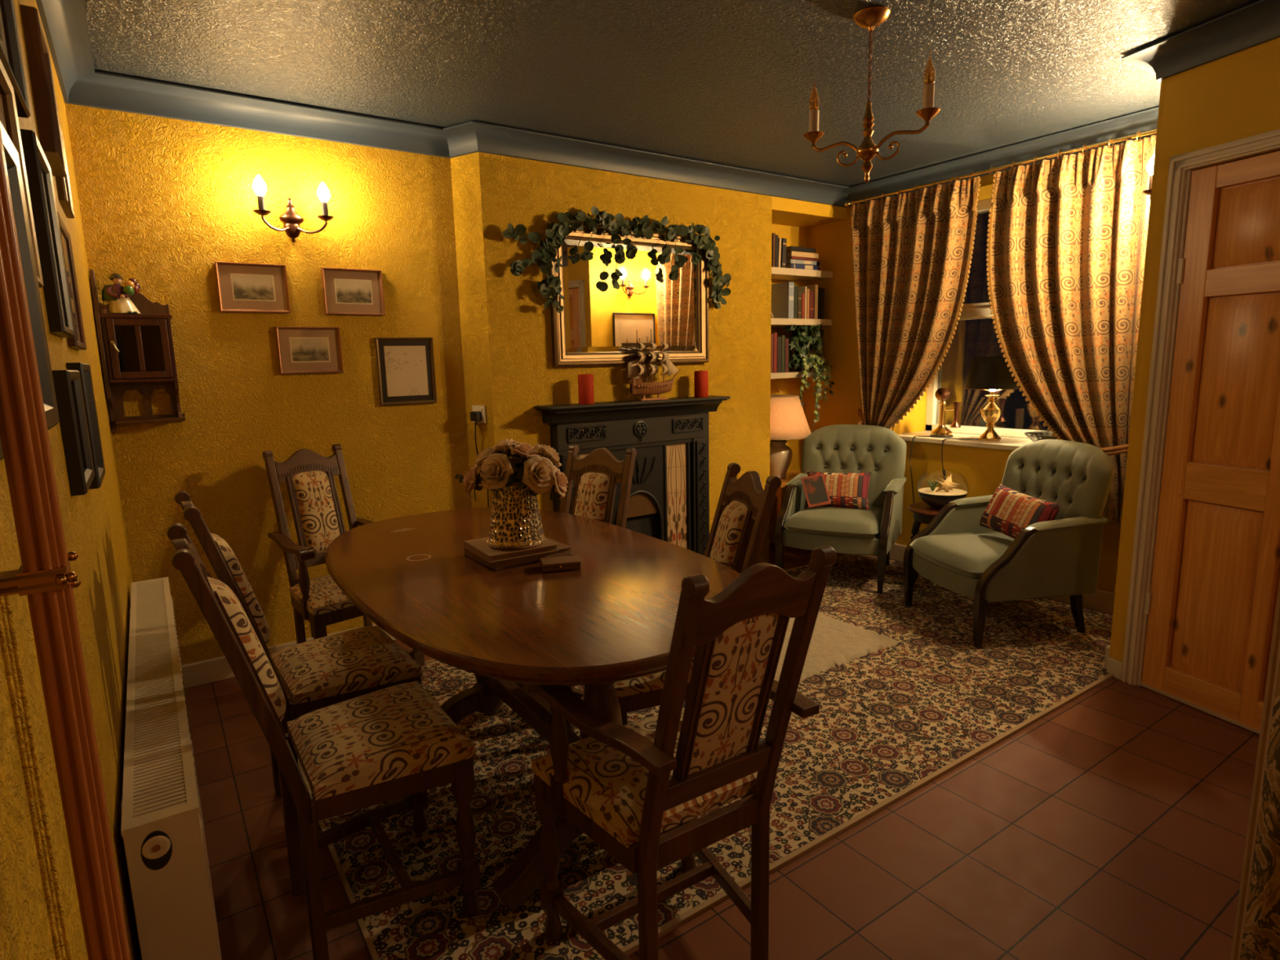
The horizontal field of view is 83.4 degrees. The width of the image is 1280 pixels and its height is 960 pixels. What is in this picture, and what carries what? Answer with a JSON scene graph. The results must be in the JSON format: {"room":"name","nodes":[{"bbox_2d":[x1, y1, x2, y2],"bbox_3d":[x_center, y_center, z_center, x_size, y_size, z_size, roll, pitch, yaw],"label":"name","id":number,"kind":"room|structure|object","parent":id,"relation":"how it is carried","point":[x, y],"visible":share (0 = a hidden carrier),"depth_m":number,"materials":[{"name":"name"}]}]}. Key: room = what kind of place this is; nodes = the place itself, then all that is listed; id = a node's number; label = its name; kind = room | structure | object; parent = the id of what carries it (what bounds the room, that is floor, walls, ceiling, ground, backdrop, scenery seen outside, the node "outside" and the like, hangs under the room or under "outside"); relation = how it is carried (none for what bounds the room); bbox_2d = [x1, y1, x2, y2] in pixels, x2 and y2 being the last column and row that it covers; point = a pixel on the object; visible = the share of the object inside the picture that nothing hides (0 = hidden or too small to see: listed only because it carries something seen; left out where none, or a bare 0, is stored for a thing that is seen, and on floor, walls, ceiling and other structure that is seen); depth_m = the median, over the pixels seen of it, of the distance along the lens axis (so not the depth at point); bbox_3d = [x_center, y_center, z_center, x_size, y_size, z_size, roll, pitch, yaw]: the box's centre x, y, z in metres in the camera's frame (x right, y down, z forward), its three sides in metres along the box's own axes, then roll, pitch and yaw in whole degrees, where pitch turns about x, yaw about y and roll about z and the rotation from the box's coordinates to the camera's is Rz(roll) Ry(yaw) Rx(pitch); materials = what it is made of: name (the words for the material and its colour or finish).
{"room":"dining room","nodes":[
{"label":"dining room","id":0,"kind":"room"},
{"bbox_2d":[0,0,142,959],"bbox_3d":[-0.887,-0.013,0.989,0.120,2.420,4.820,-8,11,-34],"label":"wall","id":1,"kind":"structure","parent":0,"point":[93,522],"depth_m":1.19,"materials":[{"name":"yellow paint"}]},
{"bbox_2d":[0,0,30,118],"bbox_3d":[-0.836,-0.747,0.895,0.022,0.425,0.470,-8,11,-34],"label":"framed picture","id":2,"kind":"object","parent":1,"relation":"attached to","point":[11,57],"visible":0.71,"depth_m":1.09,"materials":[{"name":"brown wood"}]},
{"bbox_2d":[0,58,43,288],"bbox_3d":[-0.788,-0.387,0.894,0.020,0.265,0.245,-8,11,-34],"label":"framed picture","id":3,"kind":"object","parent":1,"relation":"attached to","point":[9,120],"visible":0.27,"depth_m":0.97,"materials":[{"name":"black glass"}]},
{"bbox_2d":[0,121,59,460],"bbox_3d":[-0.563,-0.184,0.615,0.035,0.305,0.485,-8,11,-34],"label":"framed picture","id":4,"kind":"object","parent":1,"relation":"attached to","point":[11,155],"visible":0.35,"depth_m":0.80,"materials":[{"name":"black paint"}]},
{"bbox_2d":[0,595,71,959],"bbox_3d":[-0.530,0.665,0.703,0.006,1.160,0.053,-8,11,-34],"label":"trim","id":5,"kind":"structure","parent":1,"relation":"attached to","point":[8,639],"depth_m":0.63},
{"bbox_2d":[19,4,66,177],"bbox_3d":[-1.312,-0.843,1.587,0.027,0.280,0.240,-8,11,-34],"label":"framed picture","id":6,"kind":"object","parent":1,"relation":"attached to","point":[37,51],"visible":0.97,"depth_m":1.50,"materials":[{"name":"brown wood"}]},
{"bbox_2d":[19,128,75,337],"bbox_3d":[-1.075,-0.430,1.311,0.020,0.325,0.260,-8,11,-34],"label":"framed picture","id":7,"kind":"object","parent":1,"relation":"attached to","point":[38,171],"visible":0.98,"depth_m":1.22,"materials":[{"name":"black paint"}]},
{"bbox_2d":[55,124,75,218],"bbox_3d":[-1.514,-0.824,1.879,0.016,0.225,0.260,-8,11,-34],"label":"framed picture","id":8,"kind":"object","parent":1,"relation":"attached to","point":[64,188],"visible":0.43,"depth_m":1.92,"materials":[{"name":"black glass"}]},
{"bbox_2d":[57,211,86,350],"bbox_3d":[-1.291,-0.437,1.626,0.016,0.275,0.320,-8,11,-34],"label":"framed picture","id":9,"kind":"object","parent":1,"relation":"attached to","point":[78,342],"visible":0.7,"depth_m":1.68,"materials":[{"name":"brown wood"}]},
{"bbox_2d":[52,369,94,496],"bbox_3d":[-1.027,-0.094,1.309,0.022,0.210,0.260,-8,11,-34],"label":"framed picture","id":10,"kind":"object","parent":1,"relation":"attached to","point":[67,383],"visible":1,"depth_m":1.21,"materials":[{"name":"black paint"}]},
{"bbox_2d":[66,362,105,488],"bbox_3d":[-1.195,-0.123,1.556,0.026,0.255,0.260,-8,11,-34],"label":"framed picture","id":11,"kind":"object","parent":1,"relation":"attached to","point":[84,369],"visible":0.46,"depth_m":1.60,"materials":[{"name":"black paint"}]},
{"bbox_2d":[88,268,185,431],"bbox_3d":[-1.942,-0.500,2.791,0.246,0.614,0.151,-8,11,-34],"label":"upper cabinet","id":12,"kind":"object","parent":1,"relation":"attached to","point":[137,352],"visible":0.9,"depth_m":2.76,"materials":[{"name":"brown wood"}]},
{"bbox_2d":[98,272,141,314],"bbox_3d":[-1.973,-0.704,2.717,0.139,0.154,0.082,-5,10,-23],"label":"figurine","id":13,"kind":"object","parent":12,"relation":"on","point":[117,295],"visible":1,"depth_m":2.70,"materials":[{"name":"multicoloured ceramic"}]},
{"bbox_2d":[111,381,185,424],"bbox_3d":[-1.946,-0.307,2.849,0.232,0.165,0.098,-8,11,-34],"label":"shelf","id":14,"kind":"object","parent":12,"relation":"attached to","point":[117,402],"depth_m":2.86,"materials":[{"name":"brown wood"}]},
{"bbox_2d":[120,577,222,959],"bbox_3d":[-1.278,0.760,1.941,0.123,0.600,1.704,-8,11,-34],"label":"radiator","id":15,"kind":"object","parent":1,"relation":"attached to","point":[162,830],"visible":1,"depth_m":1.28,"materials":[{"name":"metal"}]},
{"bbox_2d":[120,577,199,836],"bbox_3d":[-1.283,0.468,1.897,0.110,0.010,1.698,-8,11,-34],"label":"grille","id":16,"kind":"object","parent":15,"relation":"attached to","point":[160,792],"depth_m":1.51,"materials":[{"name":"metal"}]},
{"bbox_2d":[64,103,471,665],"bbox_3d":[-1.567,-0.389,3.339,1.457,2.420,0.287,-8,11,-34],"label":"wall","id":17,"kind":"structure","parent":0,"point":[162,200],"depth_m":3.10,"materials":[{"name":"yellow paint"}]},
{"bbox_2d":[214,261,290,313],"bbox_3d":[-1.633,-0.811,3.039,0.265,0.201,0.020,-8,11,-34],"label":"framed picture","id":18,"kind":"object","parent":17,"relation":"attached to","point":[242,287],"visible":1,"depth_m":3.04,"materials":[{"name":"pink paper"}]},
{"bbox_2d":[231,275,274,300],"bbox_3d":[-1.634,-0.814,3.040,0.150,0.098,0.001,-8,11,-34],"label":"print","id":19,"kind":"object","parent":18,"relation":"attached to","point":[244,287],"depth_m":3.04},
{"bbox_2d":[181,623,396,688],"bbox_3d":[-1.446,0.773,3.408,1.435,0.100,0.023,-8,11,-34],"label":"baseboard","id":20,"kind":"structure","parent":17,"relation":"attached to","point":[197,673],"depth_m":3.12,"materials":[{"name":"white paint"}]},
{"bbox_2d":[253,174,333,242],"bbox_3d":[-1.468,-1.137,3.038,0.310,0.245,0.136,-8,11,-34],"label":"wall light","id":21,"kind":"object","parent":17,"relation":"attached to","point":[291,220],"visible":1,"depth_m":3.06,"materials":[{"name":"brown metal"}]},
{"bbox_2d":[275,326,343,373],"bbox_3d":[-1.464,-0.576,3.192,0.260,0.203,0.020,-8,11,-34],"label":"framed picture","id":22,"kind":"object","parent":17,"relation":"attached to","point":[300,349],"visible":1,"depth_m":3.19,"materials":[{"name":"pink paper"}]},
{"bbox_2d":[290,338,328,361],"bbox_3d":[-1.465,-0.578,3.193,0.150,0.098,0.001,-8,11,-34],"label":"print","id":23,"kind":"object","parent":22,"relation":"attached to","point":[301,349],"depth_m":3.19},
{"bbox_2d":[320,266,385,315],"bbox_3d":[-1.299,-0.853,3.265,0.260,0.203,0.020,-8,11,-34],"label":"framed picture","id":24,"kind":"object","parent":17,"relation":"attached to","point":[346,291],"visible":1,"depth_m":3.26,"materials":[{"name":"pink paper"}]},
{"bbox_2d":[335,280,371,302],"bbox_3d":[-1.300,-0.855,3.266,0.150,0.098,0.001,-8,11,-34],"label":"print","id":25,"kind":"object","parent":24,"relation":"attached to","point":[346,291],"depth_m":3.26},
{"bbox_2d":[374,337,436,405],"bbox_3d":[-1.116,-0.522,3.442,0.270,0.315,0.020,-8,11,-34],"label":"framed picture","id":26,"kind":"object","parent":17,"relation":"attached to","point":[406,368],"visible":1,"depth_m":3.44,"materials":[{"name":"black paint"}]},
{"bbox_2d":[383,346,428,396],"bbox_3d":[-1.117,-0.522,3.443,0.196,0.236,0.001,-8,11,-34],"label":"print","id":27,"kind":"object","parent":26,"relation":"attached to","point":[406,368],"depth_m":3.44},
{"bbox_2d":[450,151,846,567],"bbox_3d":[0.177,-0.606,4.417,2.663,2.420,0.452,-8,11,-34],"label":"wall","id":28,"kind":"structure","parent":0,"point":[506,328],"depth_m":3.77,"materials":[{"name":"yellow paint"}]},
{"bbox_2d":[546,222,709,366],"bbox_3d":[-0.025,-0.986,3.910,1.015,0.705,0.044,-8,11,-34],"label":"wall mirror","id":29,"kind":"object","parent":28,"relation":"attached to","point":[598,323],"visible":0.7,"depth_m":3.89,"materials":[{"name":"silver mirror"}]},
{"bbox_2d":[502,205,731,312],"bbox_3d":[-0.062,-1.148,3.800,1.411,0.529,0.087,-8,11,-34],"label":"eucalyptus garland","id":30,"kind":"object","parent":29,"relation":"hanging from","point":[559,232],"visible":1,"depth_m":3.72,"materials":[{"name":"green plant"}]},
{"bbox_2d":[562,238,697,352],"bbox_3d":[-0.027,-0.986,3.913,0.879,0.569,0.004,-8,11,-34],"label":"mirror glass","id":31,"kind":"object","parent":29,"relation":"attached to","point":[597,317],"depth_m":3.89,"materials":[{"name":"mirror"}]},
{"bbox_2d":[35,0,1279,207],"bbox_3d":[0.865,-1.379,1.935,4.120,0.096,4.513,-8,11,-34],"label":"trim","id":32,"kind":"structure","parent":28,"relation":"attached to","point":[64,22],"depth_m":3.17,"materials":[{"name":"paint"}]},
{"bbox_2d":[770,370,831,378],"bbox_3d":[0.989,-0.726,4.965,0.686,0.038,0.248,-8,11,-34],"label":"wall shelf","id":33,"kind":"object","parent":28,"relation":"attached to","point":[790,374],"visible":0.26,"depth_m":4.85,"materials":[{"name":"white wood"}]},
{"bbox_2d":[784,324,834,432],"bbox_3d":[1.149,-0.696,4.963,0.397,0.799,0.225,-8,11,-34],"label":"ivy","id":34,"kind":"object","parent":33,"relation":"on","point":[803,362],"visible":0.98,"depth_m":4.90,"materials":[{"name":"plant"}]},
{"bbox_2d":[771,318,831,327],"bbox_3d":[0.981,-1.073,4.908,0.686,0.042,0.248,-8,11,-34],"label":"wall shelf","id":35,"kind":"object","parent":28,"relation":"attached to","point":[780,322],"visible":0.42,"depth_m":4.83,"materials":[{"name":"white wood"}]},
{"bbox_2d":[771,281,794,318],"bbox_3d":[0.964,-1.206,4.855,0.052,0.238,0.161,-8,11,-34],"label":"book","id":36,"kind":"object","parent":35,"relation":"on","point":[783,293],"visible":0.86,"depth_m":4.82,"materials":[{"name":"paper"}]},
{"bbox_2d":[771,266,832,281],"bbox_3d":[0.974,-1.390,4.855,0.686,0.044,0.248,-8,11,-34],"label":"wall shelf","id":37,"kind":"object","parent":28,"relation":"attached to","point":[777,273],"visible":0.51,"depth_m":4.82,"materials":[{"name":"white wood"}]},
{"bbox_2d":[84,0,1260,187],"bbox_3d":[0.813,-1.475,1.938,4.420,0.080,5.000,-8,11,-34],"label":"ceiling","id":38,"kind":"structure","parent":0,"point":[725,82],"depth_m":2.64,"materials":[{"name":"paint"}]},
{"bbox_2d":[803,4,940,183],"bbox_3d":[0.746,-1.238,2.343,0.441,0.515,0.116,7,12,41],"label":"chandelier","id":39,"kind":"object","parent":38,"relation":"hanging from","point":[870,17],"visible":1,"depth_m":2.33,"materials":[{"name":"gold metal"}]},
{"bbox_2d":[1230,582,1279,959],"bbox_3d":[0.967,-0.037,0.826,0.389,2.400,0.050,2,10,17],"label":"door curtain","id":40,"kind":"object","parent":38,"relation":"hanging from","point":[1256,935],"visible":1,"depth_m":0.97,"materials":[{"name":"gold fabric"}]},
{"bbox_2d":[184,542,1259,959],"bbox_3d":[1.132,0.945,2.647,5.200,0.100,5.200,-8,11,-34],"label":"floor","id":41,"kind":"structure","parent":0,"point":[1113,824],"depth_m":1.94,"materials":[{"name":"tile"}]},
{"bbox_2d":[0,128,130,959],"bbox_3d":[-0.385,0.299,0.480,0.073,1.950,0.033,-8,11,-34],"label":"frame","id":42,"kind":"object","parent":41,"relation":"on","point":[45,575],"visible":1,"depth_m":0.45,"materials":[{"name":"brown wood"}]},
{"bbox_2d":[534,395,730,555],"bbox_3d":[0.005,0.121,4.020,1.175,1.124,0.177,-8,11,-34],"label":"fireplace","id":43,"kind":"object","parent":41,"relation":"on","point":[668,501],"visible":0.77,"depth_m":4.08,"materials":[{"name":"grey metal"}]},
{"bbox_2d":[577,373,594,404],"bbox_3d":[-0.279,-0.473,3.716,0.080,0.158,0.080,-8,11,-34],"label":"candle","id":44,"kind":"object","parent":43,"relation":"on","point":[585,381],"visible":1,"depth_m":3.69,"materials":[{"name":"red wax"}]},
{"bbox_2d":[534,395,730,411],"bbox_3d":[-0.007,-0.422,3.930,1.175,0.024,0.177,-8,11,-34],"label":"mantel shelf","id":45,"kind":"object","parent":43,"relation":"attached to","point":[628,405],"depth_m":3.85,"materials":[{"name":"black wood"}]},
{"bbox_2d":[626,493,657,518],"bbox_3d":[-0.019,0.136,4.063,0.281,0.138,0.025,-8,11,-34],"label":"hood","id":46,"kind":"object","parent":43,"relation":"attached to","point":[641,505],"depth_m":4.07,"materials":[{"name":"gold metal"}]},
{"bbox_2d":[627,328,680,400],"bbox_3d":[0.083,-0.633,3.945,0.338,0.385,0.090,-6,11,-28],"label":"model ship","id":47,"kind":"object","parent":43,"relation":"on","point":[637,387],"visible":1,"depth_m":3.93,"materials":[{"name":"brown wood"}]},
{"bbox_2d":[693,370,708,397],"bbox_3d":[0.353,-0.556,4.143,0.080,0.156,0.080,-8,11,-34],"label":"candle","id":48,"kind":"object","parent":43,"relation":"on","point":[700,384],"visible":1,"depth_m":4.11,"materials":[{"name":"red wax"}]},
{"bbox_2d":[287,554,1113,959],"bbox_3d":[0.539,0.816,3.157,3.642,0.012,1.897,-8,11,-34],"label":"rug","id":49,"kind":"object","parent":41,"relation":"on","point":[891,722],"visible":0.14,"depth_m":2.42,"materials":[{"name":"fabric"}]},
{"bbox_2d":[173,490,422,795],"bbox_3d":[-1.001,0.515,2.153,0.543,1.002,0.440,-8,12,-35],"label":"dining chair","id":50,"kind":"object","parent":49,"relation":"on","point":[321,673],"visible":0.7,"depth_m":2.07,"materials":[{"name":"fabric"}]},
{"bbox_2d":[166,523,480,959],"bbox_3d":[-0.737,0.582,1.713,0.543,1.002,0.440,-8,11,-34],"label":"dining chair","id":51,"kind":"object","parent":49,"relation":"on","point":[396,742],"visible":1,"depth_m":1.65,"materials":[{"name":"brown wood"}]},
{"bbox_2d":[262,444,424,682],"bbox_3d":[-1.264,0.377,3.015,0.543,1.002,0.478,8,13,43],"label":"armchair","id":52,"kind":"object","parent":49,"relation":"on","point":[308,475],"visible":0.65,"depth_m":3.03,"materials":[{"name":"brown wood"}]},
{"bbox_2d":[324,506,740,911],"bbox_3d":[-0.374,0.600,2.266,0.984,0.730,1.744,-8,11,-34],"label":"dining table","id":53,"kind":"object","parent":49,"relation":"on","point":[601,624],"visible":0.62,"depth_m":1.85,"materials":[{"name":"brown wood"}]},
{"bbox_2d":[463,537,572,570],"bbox_3d":[-0.380,0.221,2.236,0.260,0.026,0.220,-8,12,-36],"label":"book","id":54,"kind":"object","parent":53,"relation":"on","point":[563,549],"visible":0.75,"depth_m":2.15,"materials":[{"name":"brown paper"}]},
{"bbox_2d":[463,537,558,563],"bbox_3d":[-0.397,0.202,2.203,0.220,0.022,0.220,-7,11,-32],"label":"book","id":55,"kind":"object","parent":54,"relation":"on","point":[480,548],"visible":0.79,"depth_m":2.13,"materials":[{"name":"brown paper"}]},
{"bbox_2d":[487,480,546,549],"bbox_3d":[-0.377,0.095,2.176,0.177,0.199,0.177,-8,11,-34],"label":"vase","id":56,"kind":"object","parent":55,"relation":"on","point":[515,522],"visible":0.77,"depth_m":2.11,"materials":[{"name":"brown metal"}]},
{"bbox_2d":[462,464,481,501],"bbox_3d":[-0.463,0.009,2.159,0.143,0.120,0.106,-8,11,-34],"label":"rose","id":57,"kind":"object","parent":56,"relation":"in","point":[471,479],"visible":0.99,"depth_m":2.12,"materials":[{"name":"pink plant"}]},
{"bbox_2d":[473,447,502,471],"bbox_3d":[-0.446,-0.017,2.174,0.109,0.164,0.107,-8,11,-34],"label":"rose","id":58,"kind":"object","parent":56,"relation":"in","point":[485,454],"visible":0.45,"depth_m":2.15,"materials":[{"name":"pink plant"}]},
{"bbox_2d":[454,469,537,490],"bbox_3d":[-0.393,0.010,2.145,0.256,0.118,0.207,-8,11,-34],"label":"greenery sprig","id":59,"kind":"object","parent":56,"relation":"in","point":[521,485],"visible":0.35,"depth_m":2.10,"materials":[{"name":"plant"}]},
{"bbox_2d":[479,453,514,491],"bbox_3d":[-0.419,-0.001,2.109,0.102,0.151,0.088,-3,10,-10],"label":"rose","id":60,"kind":"object","parent":56,"relation":"in","point":[494,464],"visible":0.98,"depth_m":2.09,"materials":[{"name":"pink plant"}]},
{"bbox_2d":[491,438,519,460],"bbox_3d":[-0.401,-0.034,2.194,0.103,0.187,0.097,0,9,7],"label":"rose","id":61,"kind":"object","parent":56,"relation":"in","point":[504,445],"visible":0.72,"depth_m":2.16,"materials":[{"name":"white plant"}]},
{"bbox_2d":[506,442,542,466],"bbox_3d":[-0.345,-0.024,2.155,0.106,0.179,0.102,-8,11,-34],"label":"rose","id":62,"kind":"object","parent":56,"relation":"in","point":[525,451],"visible":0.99,"depth_m":2.13,"materials":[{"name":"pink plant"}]},
{"bbox_2d":[517,455,556,496],"bbox_3d":[-0.315,0.001,2.112,0.134,0.144,0.097,-1,9,1],"label":"rose","id":63,"kind":"object","parent":56,"relation":"in","point":[540,482],"visible":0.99,"depth_m":2.09,"materials":[{"name":"white plant"}]},
{"bbox_2d":[533,444,561,467],"bbox_3d":[-0.300,-0.024,2.182,0.102,0.170,0.140,6,12,36],"label":"rose","id":64,"kind":"object","parent":56,"relation":"in","point":[546,451],"visible":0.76,"depth_m":2.18,"materials":[{"name":"white plant"}]},
{"bbox_2d":[548,465,568,500],"bbox_3d":[-0.289,0.008,2.171,0.156,0.110,0.101,3,11,26],"label":"rose","id":65,"kind":"object","parent":56,"relation":"in","point":[560,486],"visible":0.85,"depth_m":2.13,"materials":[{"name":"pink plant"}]},
{"bbox_2d":[539,555,581,572],"bbox_3d":[-0.231,0.243,2.089,0.112,0.024,0.078,-4,10,-14],"label":"trinket box","id":66,"kind":"object","parent":53,"relation":"on","point":[573,562],"visible":1,"depth_m":2.06,"materials":[{"name":"brown wood"}]},
{"bbox_2d":[485,444,636,733],"bbox_3d":[-0.285,0.395,2.778,0.440,1.002,0.543,5,11,33],"label":"dining chair","id":67,"kind":"object","parent":49,"relation":"on","point":[597,475],"visible":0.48,"depth_m":2.84,"materials":[{"name":"wood"}]},
{"bbox_2d":[522,545,836,959],"bbox_3d":[0.084,0.598,1.511,0.478,1.002,0.543,-7,11,-32],"label":"armchair","id":68,"kind":"object","parent":49,"relation":"on","point":[624,786],"visible":0.99,"depth_m":1.39,"materials":[{"name":"brown wood"}]},
{"bbox_2d":[583,462,781,725],"bbox_3d":[0.116,0.476,2.238,0.543,1.002,0.440,-4,10,-15],"label":"dining chair","id":69,"kind":"object","parent":49,"relation":"on","point":[743,501],"visible":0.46,"depth_m":2.15,"materials":[{"name":"wood"}]},
{"bbox_2d":[773,612,897,681],"bbox_3d":[0.581,0.771,3.330,1.110,0.018,0.680,-8,11,-34],"label":"rug","id":70,"kind":"object","parent":49,"relation":"on","point":[833,642],"visible":0.23,"depth_m":3.33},
{"bbox_2d":[774,424,906,594],"bbox_3d":[1.242,0.136,4.410,0.664,0.893,0.752,4,11,28],"label":"armchair","id":71,"kind":"object","parent":49,"relation":"on","point":[880,451],"visible":0.82,"depth_m":4.39,"materials":[{"name":"green fabric"}]},
{"bbox_2d":[800,473,831,508],"bbox_3d":[1.073,0.066,4.389,0.169,0.203,0.123,0,9,6],"label":"paperback book","id":72,"kind":"object","parent":71,"relation":"on","point":[815,487],"visible":1,"depth_m":4.38,"materials":[{"name":"paper"}]},
{"bbox_2d":[803,475,828,504],"bbox_3d":[1.072,0.062,4.379,0.113,0.170,0.002,-12,-25,8],"label":"picture","id":73,"kind":"object","parent":72,"relation":"attached to","point":[816,492],"depth_m":4.38},
{"bbox_2d":[783,506,883,538],"bbox_3d":[1.200,0.236,4.343,0.536,0.124,0.565,4,11,28],"label":"seat cushion","id":74,"kind":"object","parent":71,"relation":"on","point":[799,522],"depth_m":4.16,"materials":[{"name":"green fabric"}]},
{"bbox_2d":[804,471,871,510],"bbox_3d":[1.212,0.063,4.418,0.396,0.230,0.155,4,11,27],"label":"cushion","id":75,"kind":"object","parent":71,"relation":"on","point":[850,491],"visible":0.79,"depth_m":4.34,"materials":[{"name":"fabric"}]},
{"bbox_2d":[908,502,940,585],"bbox_3d":[1.717,0.389,4.117,0.356,0.471,0.356,-8,11,-34],"label":"side table","id":76,"kind":"object","parent":49,"relation":"on","point":[922,513],"visible":0.22,"depth_m":4.06,"materials":[{"name":"brown wood"}]},
{"bbox_2d":[916,471,968,509],"bbox_3d":[1.709,0.058,4.062,0.270,0.195,0.270,-8,11,-34],"label":"bowl","id":77,"kind":"object","parent":76,"relation":"on","point":[938,500],"visible":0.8,"depth_m":4.00,"materials":[{"name":"clear glass"}]},
{"bbox_2d":[903,439,1114,648],"bbox_3d":[1.800,0.266,3.554,0.752,0.893,0.664,-3,10,-10],"label":"armchair","id":78,"kind":"object","parent":49,"relation":"on","point":[1059,557],"visible":0.91,"depth_m":3.33,"materials":[{"name":"green fabric"}]},
{"bbox_2d":[909,531,1014,577],"bbox_3d":[1.710,0.356,3.552,0.565,0.124,0.536,-3,10,-10],"label":"seat cushion","id":79,"kind":"object","parent":78,"relation":"on","point":[948,554],"depth_m":3.48,"materials":[{"name":"green fabric"}]},
{"bbox_2d":[978,484,1062,538],"bbox_3d":[1.835,0.173,3.494,0.162,0.246,0.407,-4,10,-14],"label":"cushion","id":80,"kind":"object","parent":78,"relation":"on","point":[1008,512],"visible":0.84,"depth_m":3.45,"materials":[{"name":"fabric"}]},
{"bbox_2d":[775,470,801,519],"bbox_3d":[1.028,0.238,5.008,0.500,0.525,0.360,-8,11,-34],"label":"table","id":81,"kind":"object","parent":41,"relation":"on","point":[780,493],"visible":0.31,"depth_m":4.74,"materials":[{"name":"brown wood"}]},
{"bbox_2d":[769,389,811,478],"bbox_3d":[0.941,-0.313,4.902,0.455,0.600,0.455,-8,11,-34],"label":"table lamp","id":82,"kind":"object","parent":81,"relation":"on","point":[788,421],"visible":0.68,"depth_m":4.74,"materials":[{"name":"fabric"}]},
{"bbox_2d":[803,138,1143,593],"bbox_3d":[2.115,-0.637,4.349,0.460,2.420,2.750,-8,11,-34],"label":"wall","id":83,"kind":"structure","parent":0,"point":[983,468],"depth_m":4.83,"materials":[{"name":"yellow paint"}]},
{"bbox_2d":[897,431,1033,450],"bbox_3d":[2.152,-0.217,4.229,0.385,0.030,1.329,-8,11,-34],"label":"windowsill","id":84,"kind":"structure","parent":83,"relation":"attached to","point":[1009,443],"depth_m":4.29,"materials":[{"name":"white wood"}]},
{"bbox_2d":[929,387,960,437],"bbox_3d":[1.901,-0.420,4.464,0.177,0.303,0.153,2,10,19],"label":"telephone","id":85,"kind":"object","parent":84,"relation":"on","point":[942,394],"visible":1,"depth_m":4.45,"materials":[{"name":"gold metal"}]},
{"bbox_2d":[964,355,1021,440],"bbox_3d":[2.074,-0.481,4.234,0.303,0.490,0.303,-8,11,-34],"label":"brass lamp","id":86,"kind":"object","parent":84,"relation":"on","point":[992,373],"visible":0.98,"depth_m":4.14,"materials":[{"name":"gold"}]},
{"bbox_2d":[1024,431,1060,441],"bbox_3d":[2.273,-0.224,3.963,0.279,0.065,0.279,-8,11,-34],"label":"glass dish","id":87,"kind":"object","parent":84,"relation":"on","point":[1034,436],"visible":0.23,"depth_m":3.96,"materials":[{"name":"clear glass"}]},
{"bbox_2d":[924,197,1045,438],"bbox_3d":[2.312,-0.964,4.247,0.095,1.430,1.300,-8,11,-34],"label":"window","id":88,"kind":"structure","parent":83,"relation":"in","point":[975,310],"depth_m":4.55,"materials":[{"name":"white wood"}]},
{"bbox_2d":[875,542,1115,614],"bbox_3d":[1.907,0.522,4.447,0.028,0.110,2.420,-8,11,-34],"label":"baseboard","id":89,"kind":"structure","parent":83,"relation":"attached to","point":[1102,601],"depth_m":3.77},
{"bbox_2d":[844,128,1156,207],"bbox_3d":[1.922,-1.654,3.864,0.172,0.051,1.947,-8,11,-34],"label":"pole","id":90,"kind":"object","parent":83,"relation":"attached to","point":[848,203],"visible":0.89,"depth_m":3.72,"materials":[{"name":"gold metal"}]},
{"bbox_2d":[850,176,981,429],"bbox_3d":[1.595,-0.819,4.391,0.225,1.787,0.878,-6,11,-28],"label":"curtain","id":91,"kind":"object","parent":90,"relation":"hanging from","point":[912,252],"visible":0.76,"depth_m":4.31,"materials":[{"name":"fabric"}]},
{"bbox_2d":[986,133,1156,525],"bbox_3d":[2.162,-0.695,3.571,0.222,1.787,0.957,-9,12,-40],"label":"curtain","id":92,"kind":"object","parent":90,"relation":"hanging from","point":[1067,240],"visible":0.72,"depth_m":3.55,"materials":[{"name":"fabric"}]},
{"bbox_2d":[1109,37,1279,662],"bbox_3d":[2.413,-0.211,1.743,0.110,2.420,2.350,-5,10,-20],"label":"wall","id":93,"kind":"structure","parent":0,"point":[1235,96],"depth_m":2.56,"materials":[{"name":"yellow paint"}]},
{"bbox_2d":[1106,657,1123,679],"bbox_3d":[1.973,0.782,2.980,0.018,0.075,0.068,-5,10,-20],"label":"baseboard","id":94,"kind":"structure","parent":93,"relation":"attached to","point":[1114,666],"depth_m":2.97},
{"bbox_2d":[1142,155,1154,198],"bbox_3d":[2.207,-1.208,2.966,0.310,0.245,0.136,-8,11,-34],"label":"wall light","id":95,"kind":"object","parent":93,"relation":"attached to","point":[1150,165],"visible":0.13,"depth_m":2.92,"materials":[{"name":"brown metal"}]},
{"bbox_2d":[1121,128,1279,686],"bbox_3d":[2.162,-0.117,2.400,0.124,2.030,0.886,-5,10,-20],"label":"door frame","id":96,"kind":"structure","parent":93,"relation":"attached to","point":[1179,182],"depth_m":2.72,"materials":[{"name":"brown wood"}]},
{"bbox_2d":[1140,151,1279,734],"bbox_3d":[2.106,-0.085,2.391,0.130,1.962,0.758,-5,10,-20],"label":"door","id":97,"kind":"structure","parent":93,"relation":"in","point":[1211,605],"depth_m":2.55,"materials":[{"name":"brown wood"}]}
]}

